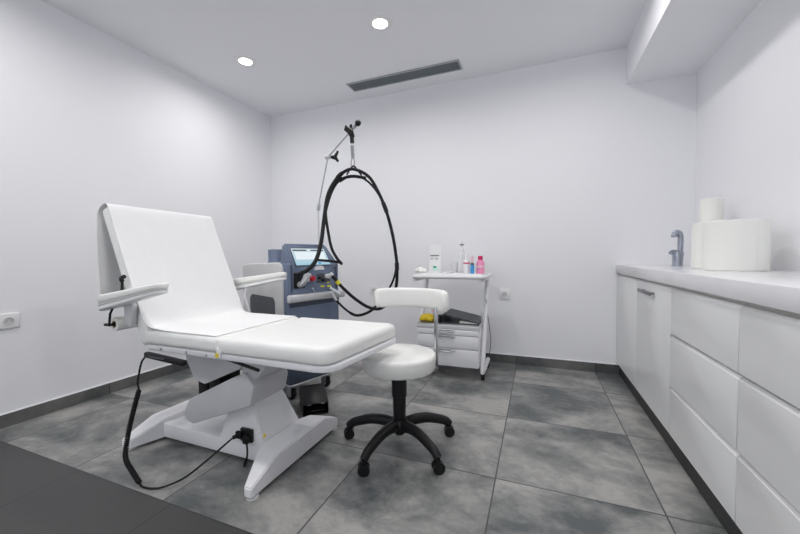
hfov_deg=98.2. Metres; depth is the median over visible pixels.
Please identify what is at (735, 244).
paper roll
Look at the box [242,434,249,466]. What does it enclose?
lead
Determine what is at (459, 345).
trolley
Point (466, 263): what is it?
bottle
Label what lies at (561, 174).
wall
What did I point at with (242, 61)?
diffuser
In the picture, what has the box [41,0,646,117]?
ceiling
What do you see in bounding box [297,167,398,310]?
hose
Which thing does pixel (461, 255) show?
spray bottle
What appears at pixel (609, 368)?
baseboard
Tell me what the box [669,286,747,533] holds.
base cabinet
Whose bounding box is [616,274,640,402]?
base cabinet
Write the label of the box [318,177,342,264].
hose
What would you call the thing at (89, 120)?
wall
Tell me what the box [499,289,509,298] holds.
wall socket
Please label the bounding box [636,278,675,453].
base cabinet
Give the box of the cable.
[122,352,242,489]
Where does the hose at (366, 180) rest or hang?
hanging from the machine
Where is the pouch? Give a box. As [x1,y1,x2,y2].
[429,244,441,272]
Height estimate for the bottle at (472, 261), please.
0.138 m
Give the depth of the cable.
1.52 m
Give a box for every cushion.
[147,317,297,351]
[219,317,394,365]
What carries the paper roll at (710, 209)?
on the paper roll at (735, 244)
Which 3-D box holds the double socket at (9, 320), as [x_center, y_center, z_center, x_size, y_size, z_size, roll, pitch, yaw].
[-2.254,0.310,1.948,0.016,0.086,0.170,0,2,22]
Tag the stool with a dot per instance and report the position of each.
(398, 363)
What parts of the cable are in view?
coiled cord, cord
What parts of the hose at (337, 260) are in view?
handle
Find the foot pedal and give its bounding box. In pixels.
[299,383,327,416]
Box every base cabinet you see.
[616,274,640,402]
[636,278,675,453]
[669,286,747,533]
[735,303,799,533]
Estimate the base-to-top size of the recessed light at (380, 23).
0.006 m
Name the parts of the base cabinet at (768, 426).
drawer, drawer, drawer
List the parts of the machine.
panel, rod, connector plate, wing knob, rod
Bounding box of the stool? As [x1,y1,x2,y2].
[344,288,454,476]
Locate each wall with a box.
[0,0,272,414]
[270,47,696,363]
[695,0,799,271]
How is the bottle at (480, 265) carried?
on the trolley
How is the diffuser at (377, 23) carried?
attached to the recessed light at (380, 23)
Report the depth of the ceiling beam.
2.10 m
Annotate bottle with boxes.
[457,241,465,272]
[463,253,469,272]
[470,256,473,273]
[476,256,484,273]
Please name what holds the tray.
on the trolley
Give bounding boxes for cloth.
[419,313,433,320]
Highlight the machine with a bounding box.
[243,120,365,399]
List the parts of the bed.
release lever, backrest, armrest, under plate, lift arm, armrest, under plate, frame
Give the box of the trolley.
[412,272,491,379]
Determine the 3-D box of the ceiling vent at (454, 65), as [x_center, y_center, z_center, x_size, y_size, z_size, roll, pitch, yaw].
[0.018,-1.673,3.054,1.040,0.010,0.156,0,2,22]
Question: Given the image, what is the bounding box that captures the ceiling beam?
[626,0,761,84]
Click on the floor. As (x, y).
(532, 449)
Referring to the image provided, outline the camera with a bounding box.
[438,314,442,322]
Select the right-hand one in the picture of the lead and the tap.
the tap
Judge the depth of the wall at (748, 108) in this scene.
1.81 m
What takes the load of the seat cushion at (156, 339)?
on the bed
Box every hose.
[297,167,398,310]
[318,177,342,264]
[327,179,394,316]
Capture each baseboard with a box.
[0,359,189,428]
[485,352,618,374]
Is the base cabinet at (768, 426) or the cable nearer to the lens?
the base cabinet at (768, 426)
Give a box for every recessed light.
[234,55,256,66]
[368,15,392,31]
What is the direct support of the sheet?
on the bed
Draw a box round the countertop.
[616,265,799,313]
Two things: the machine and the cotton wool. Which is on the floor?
the machine
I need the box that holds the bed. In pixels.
[97,207,395,501]
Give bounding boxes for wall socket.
[370,286,377,293]
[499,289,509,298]
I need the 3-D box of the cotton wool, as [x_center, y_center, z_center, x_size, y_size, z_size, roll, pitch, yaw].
[0.170,0.025,2.890,0.105,0.048,0.073,0,2,22]
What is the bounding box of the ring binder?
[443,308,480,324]
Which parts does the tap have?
lever, spout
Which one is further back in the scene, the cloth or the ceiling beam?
the cloth
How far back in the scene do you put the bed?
1.58 m
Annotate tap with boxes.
[668,230,683,265]
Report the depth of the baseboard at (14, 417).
2.30 m
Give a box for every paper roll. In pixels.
[111,316,136,330]
[691,223,702,268]
[699,197,723,222]
[702,218,771,270]
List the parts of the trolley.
frame, handle, handle, handle, drawer, drawer, drawer, frame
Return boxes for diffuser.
[239,58,251,64]
[373,19,386,28]
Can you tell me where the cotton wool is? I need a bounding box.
[415,267,426,272]
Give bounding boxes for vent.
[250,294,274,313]
[346,59,461,91]
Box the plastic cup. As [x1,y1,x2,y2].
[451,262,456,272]
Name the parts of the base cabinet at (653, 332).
handle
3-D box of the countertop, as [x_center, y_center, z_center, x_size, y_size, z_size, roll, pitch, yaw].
[1.381,0.062,1.254,0.496,0.062,2.982,0,2,22]
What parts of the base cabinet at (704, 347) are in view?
drawer, drawer, drawer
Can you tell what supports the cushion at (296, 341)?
on the bed
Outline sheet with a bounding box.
[97,203,294,336]
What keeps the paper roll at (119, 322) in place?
attached to the bed
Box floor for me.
[0,360,727,533]
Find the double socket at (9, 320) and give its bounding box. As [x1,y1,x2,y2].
[0,312,19,329]
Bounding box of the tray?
[412,272,491,279]

